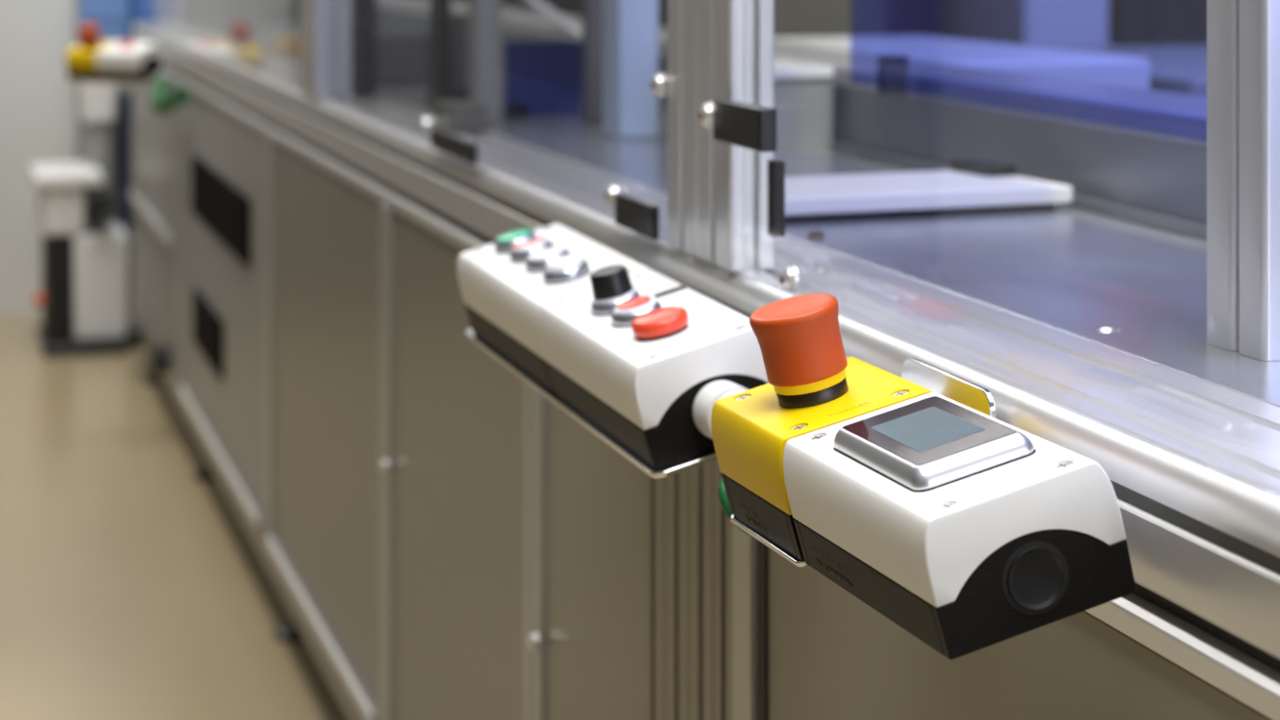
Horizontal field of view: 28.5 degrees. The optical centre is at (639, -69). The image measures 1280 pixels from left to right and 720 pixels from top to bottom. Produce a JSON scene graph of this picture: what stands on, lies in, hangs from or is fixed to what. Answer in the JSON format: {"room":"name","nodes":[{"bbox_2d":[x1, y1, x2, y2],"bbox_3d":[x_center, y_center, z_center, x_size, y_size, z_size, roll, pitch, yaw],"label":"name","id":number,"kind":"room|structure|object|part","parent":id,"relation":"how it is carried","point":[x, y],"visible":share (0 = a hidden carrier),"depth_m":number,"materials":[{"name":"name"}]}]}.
{"room":"factory floor","nodes":[
{"label":"factory floor","id":0,"kind":"room"},
{"bbox_2d":[0,0,292,314],"bbox_3d":[-1.231,-0.665,6.295,6.600,3.200,0.100,0,0,-16],"label":"wall","id":1,"kind":"structure","parent":0,"point":[37,99],"depth_m":6.17,"materials":[{"name":"white paint"}]},
{"bbox_2d":[0,312,347,719],"bbox_3d":[-0.204,0.985,2.719,6.600,0.100,7.340,0,0,-16],"label":"floor","id":2,"kind":"structure","parent":0,"point":[132,587],"depth_m":3.67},
{"bbox_2d":[28,161,129,358],"bbox_3d":[-1.272,0.735,5.700,0.208,0.400,0.340,0,0,-16],"label":"base cabinet","id":3,"kind":"object","parent":2,"relation":"on","point":[83,300],"visible":0.95,"depth_m":5.58,"materials":[{"name":"white metal"}]},
{"bbox_3d":[-1.327,0.815,5.570,0.032,0.032,0.032,0,0,-16],"label":"orange knob","id":4,"kind":"part","parent":3,"relation":"part of","materials":[{"name":"orange plastic"}]},
{"bbox_3d":[-1.317,0.790,5.698,0.054,0.234,0.280,0,0,-16],"label":"black panel","id":5,"kind":"part","parent":3,"relation":"part of","materials":[{"name":"black rubber"}]},
{"bbox_3d":[-1.261,0.921,5.703,0.185,0.028,0.340,0,0,-16],"label":"plate","id":6,"kind":"part","parent":3,"relation":"part of","materials":[{"name":"grey paint"}]},
{"bbox_2d":[84,121,109,226],"bbox_3d":[-1.250,0.685,5.800,0.050,0.500,0.100,0,0,-16],"label":"stand","id":7,"kind":"object","parent":3,"relation":"on","point":[96,134],"visible":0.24,"depth_m":5.75,"materials":[{"name":"grey paint"}]},
{"bbox_2d":[80,82,115,122],"bbox_3d":[-1.249,0.380,5.801,0.072,0.110,0.120,0,0,-16],"label":"box","id":8,"kind":"object","parent":7,"relation":"on","point":[97,100],"visible":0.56,"depth_m":5.74,"materials":[{"name":"white paint"}]},
{"bbox_3d":[-1.233,0.603,5.691,0.052,0.035,0.280,0,0,-16],"label":"black handle","id":9,"kind":"part","parent":3,"relation":"part of","materials":[{"name":"black plastic"}]},
{"bbox_2d":[75,82,131,222],"bbox_3d":[-1.232,0.645,6.045,0.220,0.580,0.300,0,0,-16],"label":"rack","id":10,"kind":"object","parent":2,"relation":"on","point":[113,126],"visible":0.02,"depth_m":5.89,"materials":[{"name":"grey metal"}]},
{"bbox_2d":[75,10,130,46],"bbox_3d":[-1.287,0.275,6.027,0.113,0.160,0.304,0,0,-16],"label":"crate","id":11,"kind":"object","parent":10,"relation":"on","point":[113,27],"visible":0.34,"depth_m":5.89,"materials":[{"name":"blue"}]},
{"bbox_2d":[75,0,128,14],"bbox_3d":[-1.287,0.114,6.027,0.113,0.160,0.304,0,0,-16],"label":"crate","id":12,"kind":"object","parent":11,"relation":"on","point":[83,6],"visible":1,"depth_m":5.89,"materials":[{"name":"blue"}]},
{"bbox_2d":[128,13,179,40],"bbox_3d":[-1.179,0.275,6.058,0.113,0.160,0.304,0,0,-16],"label":"crate","id":13,"kind":"object","parent":10,"relation":"on","point":[135,18],"visible":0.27,"depth_m":5.92,"materials":[{"name":"blue"}]},
{"bbox_2d":[128,0,177,13],"bbox_3d":[-1.179,0.114,6.058,0.113,0.160,0.304,0,0,-16],"label":"crate","id":14,"kind":"object","parent":13,"relation":"on","point":[135,6],"visible":0.76,"depth_m":5.92,"materials":[{"name":"blue"}]},
{"bbox_2d":[119,92,131,325],"bbox_3d":[-1.192,0.655,5.848,0.032,0.560,0.032,0,0,-16],"label":"pipe","id":15,"kind":"object","parent":2,"relation":"on","point":[125,98],"visible":0.5,"depth_m":5.83,"materials":[{"name":"black metal"}]},
{"bbox_2d":[454,0,667,27],"bbox_3d":[-0.131,-0.065,4.748,0.540,2.000,0.600,0,0,-16],"label":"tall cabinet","id":16,"kind":"object","parent":2,"relation":"on","point":[571,7],"visible":0.02,"depth_m":4.44,"materials":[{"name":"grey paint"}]},
{"bbox_2d":[68,21,1279,719],"bbox_3d":[-0.300,0.567,3.009,0.530,0.737,5.250,0,0,-16],"label":"machine base","id":17,"kind":"object","parent":2,"relation":"on","point":[443,539],"depth_m":1.96,"materials":[{"name":"silver metal"}]},
{"bbox_2d":[65,23,115,79],"bbox_3d":[-1.037,0.227,4.784,0.067,0.105,0.088,0,0,22],"label":"box","id":18,"kind":"object","parent":17,"relation":"on","point":[81,60],"visible":0.8,"depth_m":4.75,"materials":[{"name":"yellow plastic"}]},
{"bbox_3d":[-1.043,0.196,4.771,0.042,0.034,0.042,0,14,22],"label":"emergency knob","id":19,"kind":"part","parent":18,"relation":"part of","materials":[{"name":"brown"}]},
{"bbox_3d":[-1.039,0.234,4.780,0.067,0.033,0.081,0,14,22],"label":"lid","id":20,"kind":"part","parent":18,"relation":"part of","materials":[{"name":"yellow plastic"}]},
{"bbox_3d":[-0.992,0.274,4.772,0.160,0.025,0.079,0,0,22],"label":"bracket","id":21,"kind":"part","parent":17,"relation":"part of","materials":[{"name":"silver metal"}]},
{"bbox_2d":[96,40,163,80],"bbox_3d":[-0.963,0.243,4.754,0.092,0.074,0.088,0,0,22],"label":"display box","id":22,"kind":"object","parent":17,"relation":"on","point":[125,60],"visible":1,"depth_m":4.72,"materials":[{"name":"white plastic"}]},
{"bbox_3d":[-0.964,0.234,4.750,0.092,0.033,0.081,0,14,22],"label":"lid","id":23,"kind":"part","parent":22,"relation":"part of","materials":[{"name":"white plastic"}]},
{"bbox_3d":[-1.058,0.845,5.262,0.030,0.056,0.056,0,0,-16],"label":"door knob","id":24,"kind":"part","parent":17,"relation":"part of","materials":[{"name":"black plastic"}]},
{"bbox_3d":[-0.985,0.570,5.049,0.010,0.020,0.850,0,0,-16],"label":"grab rail","id":25,"kind":"part","parent":17,"relation":"part of","materials":[{"name":"silver metal"}]},
{"bbox_3d":[-0.960,0.537,5.007,0.005,0.518,0.953,0,0,-16],"label":"panel","id":26,"kind":"part","parent":17,"relation":"part of","materials":[{"name":"grey metal"}]},
{"bbox_3d":[-0.893,0.795,4.686,0.030,0.056,0.056,0,0,-16],"label":"door knob","id":27,"kind":"part","parent":17,"relation":"part of","materials":[{"name":"black plastic"}]},
{"bbox_2d":[151,75,189,115],"bbox_3d":[-0.840,0.296,4.467,0.047,0.060,0.359,0,0,-16],"label":"cable","id":28,"kind":"object","parent":17,"relation":"hanging from","point":[162,104],"visible":1,"depth_m":4.38,"materials":[{"name":"green plastic"}]},
{"bbox_2d":[193,288,223,379],"bbox_3d":[-0.703,0.651,4.095,0.005,0.088,0.400,0,0,-16],"label":"vent","id":29,"kind":"object","parent":17,"relation":"attached to","point":[208,316],"depth_m":4.06,"materials":[{"name":"black plastic"}]},
{"bbox_2d":[191,155,250,267],"bbox_3d":[-0.661,0.431,3.951,0.005,0.096,0.760,0,0,-16],"label":"vent","id":30,"kind":"object","parent":17,"relation":"attached to","point":[220,201],"depth_m":3.89,"materials":[{"name":"black plastic"}]},
{"bbox_3d":[-0.658,0.537,3.957,0.005,0.518,1.128,0,0,-16],"label":"panel","id":31,"kind":"part","parent":17,"relation":"part of","materials":[{"name":"grey metal"}]},
{"bbox_3d":[-0.364,0.828,2.991,0.049,0.058,5.250,0,0,-16],"label":"sill","id":32,"kind":"part","parent":17,"relation":"part of","materials":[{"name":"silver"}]},
{"bbox_2d":[300,0,351,97],"bbox_3d":[-0.381,-0.308,3.056,0.045,1.013,0.115,0,0,-16],"label":"post","id":33,"kind":"object","parent":17,"relation":"on","point":[326,25],"visible":1,"depth_m":3.00,"materials":[{"name":"metal"}]},
{"bbox_3d":[-0.372,0.537,2.962,0.005,0.518,0.818,0,0,-16],"label":"panel","id":34,"kind":"part","parent":17,"relation":"part of","materials":[{"name":"grey metal"}]},
{"bbox_2d":[351,22,375,95],"bbox_3d":[-0.338,0.154,3.050,0.029,0.086,0.050,0,0,-16],"label":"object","id":35,"kind":"object","parent":17,"relation":"on","point":[363,33],"visible":0.76,"depth_m":3.03,"materials":[{"name":"grey paint"}]},
{"bbox_2d":[429,0,450,112],"bbox_3d":[-0.216,0.116,2.726,0.016,0.162,0.040,0,0,-16],"label":"module","id":36,"kind":"object","parent":17,"relation":"on","point":[439,10],"visible":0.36,"depth_m":2.71,"materials":[{"name":"grey paint"}]},
{"bbox_3d":[-0.164,0.537,2.239,0.005,0.518,0.583,0,0,-16],"label":"panel","id":37,"kind":"part","parent":17,"relation":"part of","materials":[{"name":"grey metal"}]},
{"bbox_2d":[432,99,487,132],"bbox_3d":[-0.179,0.184,2.508,0.040,0.027,0.080,0,0,-16],"label":"module","id":38,"kind":"object","parent":17,"relation":"on","point":[448,115],"visible":1,"depth_m":2.47,"materials":[{"name":"grey paint"}]},
{"bbox_2d":[419,72,666,240],"bbox_3d":[-0.186,-0.309,2.291,0.014,1.012,1.459,0,0,-16],"label":"hinges","id":39,"kind":"object","parent":17,"relation":"on","point":[639,216],"visible":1,"depth_m":1.67,"materials":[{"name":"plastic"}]},
{"bbox_2d":[486,71,667,193],"bbox_3d":[-0.085,0.214,2.677,0.247,0.041,1.615,0,0,-16],"label":"plate","id":40,"kind":"object","parent":17,"relation":"on","point":[644,162],"depth_m":2.34,"materials":[{"name":"metal"}]},
{"bbox_2d":[182,0,297,22],"bbox_3d":[-0.870,-0.308,5.483,0.246,1.011,0.020,0,0,-16],"label":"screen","id":41,"kind":"object","parent":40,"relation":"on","point":[193,11],"visible":0.96,"depth_m":5.47,"materials":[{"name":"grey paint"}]},
{"bbox_2d":[272,35,300,55],"bbox_3d":[-0.554,0.183,4.029,0.060,0.028,0.050,0,0,-16],"label":"module","id":42,"kind":"object","parent":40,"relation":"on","point":[282,46],"visible":0.56,"depth_m":4.00,"materials":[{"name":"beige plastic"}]},
{"bbox_2d":[353,0,377,33],"bbox_3d":[-0.399,0.116,3.662,0.025,0.162,0.060,0,0,-16],"label":"module","id":43,"kind":"object","parent":40,"relation":"on","point":[364,11],"visible":0.2,"depth_m":3.63,"materials":[{"name":"grey paint"}]},
{"bbox_2d":[375,32,429,84],"bbox_3d":[-0.310,0.166,3.292,0.088,0.062,0.100,0,0,-16],"label":"module","id":44,"kind":"object","parent":40,"relation":"on","point":[403,58],"visible":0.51,"depth_m":3.24,"materials":[{"name":"grey paint"}]},
{"bbox_2d":[427,85,469,105],"bbox_3d":[-0.212,0.186,2.811,0.035,0.022,0.080,0,0,-16],"label":"block","id":45,"kind":"object","parent":40,"relation":"on","point":[456,92],"visible":0.26,"depth_m":2.77,"materials":[{"name":"grey paint"}]},
{"bbox_2d":[450,12,469,88],"bbox_3d":[-0.214,0.151,3.216,0.045,0.092,0.100,0,0,-16],"label":"module","id":46,"kind":"object","parent":40,"relation":"on","point":[460,21],"visible":0.28,"depth_m":3.18,"materials":[{"name":"grey paint"}]},
{"bbox_2d":[469,0,500,121],"bbox_3d":[-0.161,-0.259,2.622,0.028,0.912,0.030,0,0,-16],"label":"column","id":47,"kind":"structure","parent":40,"relation":"on","point":[484,15],"depth_m":2.61,"materials":[{"name":"grey metal"}]},
{"bbox_2d":[504,40,582,117],"bbox_3d":[-0.078,0.157,2.693,0.139,0.080,0.020,0,0,-16],"label":"sheet","id":48,"kind":"object","parent":40,"relation":"on","point":[543,78],"visible":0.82,"depth_m":2.68,"materials":[{"name":"blue paint"}]},
{"bbox_2d":[524,0,582,40],"bbox_3d":[-0.103,0.100,3.003,0.100,0.080,0.030,0,0,-16],"label":"diagonal brace","id":49,"kind":"object","parent":40,"relation":"on","point":[540,6],"visible":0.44,"depth_m":2.99,"materials":[{"name":"white paint"}]},
{"bbox_2d":[582,0,603,123],"bbox_3d":[-0.048,-0.259,2.598,0.020,0.912,0.020,0,0,-16],"label":"column","id":50,"kind":"structure","parent":40,"relation":"on","point":[592,10],"depth_m":2.59,"materials":[{"name":"grey metal"}]},
{"bbox_2d":[603,0,658,138],"bbox_3d":[-0.009,-0.259,2.422,0.040,0.912,0.060,0,0,-16],"label":"column","id":51,"kind":"structure","parent":40,"relation":"on","point":[630,27],"depth_m":2.39,"materials":[{"name":"blue"}]},
{"bbox_2d":[293,0,1206,239],"bbox_3d":[-0.039,0.186,3.032,0.014,0.097,5.150,0,0,-16],"label":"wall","id":52,"kind":"structure","parent":40,"relation":"attached to","point":[1158,181],"depth_m":1.89,"materials":[{"name":"metal"}]},
{"bbox_2d":[877,55,907,94],"bbox_3d":[0.399,-0.314,1.462,0.025,0.902,1.490,0,0,-16],"label":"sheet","id":53,"kind":"object","parent":52,"relation":"attached to","point":[892,70],"visible":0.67,"depth_m":2.11,"materials":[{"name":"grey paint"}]},
{"bbox_2d":[773,58,833,152],"bbox_3d":[0.103,0.160,2.316,0.106,0.076,0.146,0,0,-16],"label":"box","id":54,"kind":"object","parent":40,"relation":"on","point":[802,91],"depth_m":2.26,"materials":[{"name":"grey paint"}]},
{"bbox_3d":[-0.015,0.262,1.496,0.086,0.034,0.427,0,0,-17],"label":"bracket","id":55,"kind":"part","parent":17,"relation":"part of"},
{"bbox_3d":[-0.031,0.537,1.776,0.005,0.518,0.279,0,0,-16],"label":"panel","id":56,"kind":"part","parent":17,"relation":"part of","materials":[{"name":"grey metal"}]},
{"bbox_2d":[457,223,768,467],"bbox_3d":[-0.020,0.231,1.490,0.088,0.087,0.403,0,0,-17],"label":"box","id":57,"kind":"object","parent":17,"relation":"on","point":[628,346],"visible":0.98,"depth_m":1.39,"materials":[{"name":"white plastic"}]},
{"bbox_3d":[-0.053,0.223,1.583,0.081,0.033,0.205,-16,6,-16],"label":"lid","id":58,"kind":"part","parent":57,"relation":"part of","materials":[{"name":"white plastic"}]},
{"bbox_3d":[-0.017,0.197,1.416,0.023,0.014,0.023,-16,6,-16],"label":"selector knob","id":59,"kind":"part","parent":57,"relation":"part of","materials":[{"name":"black plastic"}]},
{"bbox_3d":[-0.015,0.205,1.417,0.023,0.003,0.023,-16,6,-16],"label":"selector seat","id":60,"kind":"part","parent":57,"relation":"part of","materials":[{"name":"white metal"}]},
{"bbox_3d":[0.006,0.227,1.390,0.081,0.033,0.196,-16,6,-16],"label":"lid","id":61,"kind":"part","parent":57,"relation":"part of","materials":[{"name":"white plastic"}]},
{"bbox_3d":[0.010,0.203,1.443,0.018,0.001,0.042,-16,6,-16],"label":"legend plate","id":62,"kind":"part","parent":57,"relation":"part of","materials":[{"name":"white plastic"}]},
{"bbox_2d":[667,0,773,271],"bbox_3d":[0.048,-0.308,1.532,0.028,1.013,0.127,0,0,-16],"label":"post","id":63,"kind":"object","parent":17,"relation":"on","point":[717,49],"visible":1,"depth_m":1.49,"materials":[{"name":"metal"}]},
{"bbox_2d":[693,380,748,439],"bbox_3d":[0.058,0.243,1.235,0.032,0.036,0.133,0,0,-16],"label":"connector","id":64,"kind":"object","parent":17,"relation":"attached to","point":[704,402],"visible":0.2,"depth_m":1.28,"materials":[{"name":"white paint"}]},
{"bbox_2d":[718,477,751,536],"bbox_3d":[0.056,0.271,1.196,0.040,0.035,0.022,0,0,-29],"label":"cable","id":65,"kind":"object","parent":64,"relation":"attached to","point":[723,499],"visible":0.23,"depth_m":1.19,"materials":[{"name":"green plastic"}]},
{"bbox_2d":[697,98,799,293],"bbox_3d":[0.185,-0.309,0.995,0.028,1.012,1.010,0,0,-16],"label":"door hinge","id":66,"kind":"object","parent":17,"relation":"on","point":[748,126],"visible":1,"depth_m":1.41,"materials":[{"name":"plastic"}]},
{"bbox_2d":[697,112,701,119],"bbox_3d":[0.035,0.107,1.469,0.001,0.004,0.004,0,0,-16],"label":"socket","id":67,"kind":"object","parent":66,"relation":"attached to","point":[699,113],"depth_m":1.47,"materials":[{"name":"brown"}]},
{"bbox_2d":[780,275,783,283],"bbox_3d":[0.077,0.188,1.357,0.001,0.004,0.004,0,0,-16],"label":"socket","id":68,"kind":"object","parent":66,"relation":"attached to","point":[781,277],"depth_m":1.36,"materials":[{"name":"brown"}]},
{"bbox_3d":[0.094,0.260,1.130,0.086,0.003,0.091,-15,5,-17],"label":"plate","id":69,"kind":"part","parent":17,"relation":"part of","materials":[{"name":"silver metal"}]},
{"bbox_2d":[711,293,932,560],"bbox_3d":[0.088,0.216,1.126,0.087,0.106,0.093,0,0,-17],"label":"box","id":70,"kind":"object","parent":17,"relation":"attached to","point":[812,386],"visible":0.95,"depth_m":1.11,"materials":[{"name":"yellow plastic"}]},
{"bbox_3d":[0.071,0.182,1.123,0.040,0.031,0.040,-15,5,-17],"label":"emergency knob","id":71,"kind":"part","parent":70,"relation":"part of","materials":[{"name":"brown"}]},
{"bbox_3d":[0.084,0.223,1.126,0.081,0.033,0.090,-15,5,-17],"label":"lid","id":72,"kind":"part","parent":70,"relation":"part of","materials":[{"name":"yellow plastic"}]},
{"bbox_3d":[0.099,0.236,1.132,0.094,0.071,0.103,0,0,-17],"label":"bracket","id":73,"kind":"part","parent":17,"relation":"part of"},
{"bbox_2d":[782,391,1136,660],"bbox_3d":[0.124,0.231,1.010,0.087,0.076,0.150,0,0,-17],"label":"display box","id":74,"kind":"object","parent":17,"relation":"attached to","point":[969,530],"visible":1,"depth_m":0.95,"materials":[{"name":"white plastic"}]},
{"bbox_3d":[0.115,0.199,1.007,0.043,0.001,0.078,-15,5,-17],"label":"display glass","id":75,"kind":"part","parent":74,"relation":"part of","materials":[{"name":"grey glass"}]},
{"bbox_3d":[0.210,0.537,0.937,0.005,0.518,0.984,0,0,-16],"label":"panel","id":76,"kind":"part","parent":17,"relation":"part of","materials":[{"name":"grey metal"}]},
{"bbox_2d":[785,203,1279,407],"bbox_3d":[0.279,0.214,1.411,0.248,0.041,0.727,0,0,-16],"label":"plate","id":77,"kind":"object","parent":17,"relation":"on","point":[1136,289],"depth_m":1.46,"materials":[{"name":"metal"}]},
{"bbox_2d":[785,159,1072,222],"bbox_3d":[0.173,0.184,1.797,0.231,0.026,0.135,0,0,-22],"label":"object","id":78,"kind":"structure","parent":77,"relation":"on","point":[972,186],"depth_m":1.76,"materials":[{"name":"grey paint"}]},
{"bbox_2d":[1206,0,1279,360],"bbox_3d":[0.332,-0.309,1.198,0.111,1.012,0.055,0,0,-16],"label":"post","id":79,"kind":"object","parent":77,"relation":"on","point":[1243,36],"visible":1,"depth_m":1.17,"materials":[{"name":"metal"}]},
{"bbox_2d":[773,0,858,37],"bbox_3d":[0.159,-0.065,3.375,0.140,2.000,0.400,0,0,-16],"label":"tall cabinet","id":80,"kind":"object","parent":2,"relation":"on","point":[792,18],"visible":0.02,"depth_m":3.19,"materials":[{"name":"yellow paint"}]},
{"bbox_2d":[858,0,944,37],"bbox_3d":[0.278,-0.065,3.513,0.155,2.000,0.400,0,0,-16],"label":"tall cabinet","id":81,"kind":"object","parent":2,"relation":"on","point":[876,17],"visible":0.02,"depth_m":3.33,"materials":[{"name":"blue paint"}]},
{"bbox_2d":[773,35,1149,89],"bbox_3d":[0.304,0.527,2.610,0.214,0.815,0.550,0,0,-16],"label":"bench","id":82,"kind":"object","parent":2,"relation":"on","point":[1110,69],"visible":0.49,"depth_m":2.42,"materials":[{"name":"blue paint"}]},
{"bbox_2d":[944,0,1109,47],"bbox_3d":[0.499,-0.065,3.317,0.120,2.000,0.300,0,0,-16],"label":"tall cabinet","id":83,"kind":"object","parent":2,"relation":"on","point":[1028,23],"visible":0.02,"depth_m":3.18,"materials":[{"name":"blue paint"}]},
{"bbox_2d":[1041,44,1206,97],"bbox_3d":[0.870,0.535,2.747,0.920,0.800,0.600,0,0,-16],"label":"bench","id":84,"kind":"object","parent":2,"relation":"on","point":[1174,68],"visible":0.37,"depth_m":2.58,"materials":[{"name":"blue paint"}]},
{"bbox_2d":[1109,0,1206,45],"bbox_3d":[0.787,-0.065,3.452,0.490,2.000,0.400,0,0,-16],"label":"tall cabinet","id":85,"kind":"object","parent":2,"relation":"on","point":[1131,22],"visible":0.02,"depth_m":3.21,"materials":[{"name":"grey paint"}]},
{"bbox_3d":[0.016,0.565,3.048,0.097,0.740,5.150,0,0,-16],"label":"cabinet","id":86,"kind":"object","parent":2,"relation":"on","visible":0},
{"bbox_2d":[377,0,1206,143],"bbox_3d":[0.012,0.158,3.047,0.090,0.075,5.150,0,0,-16],"label":"beam","id":87,"kind":"structure","parent":86,"relation":"on","point":[1157,113],"depth_m":1.99,"materials":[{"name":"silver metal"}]}
]}

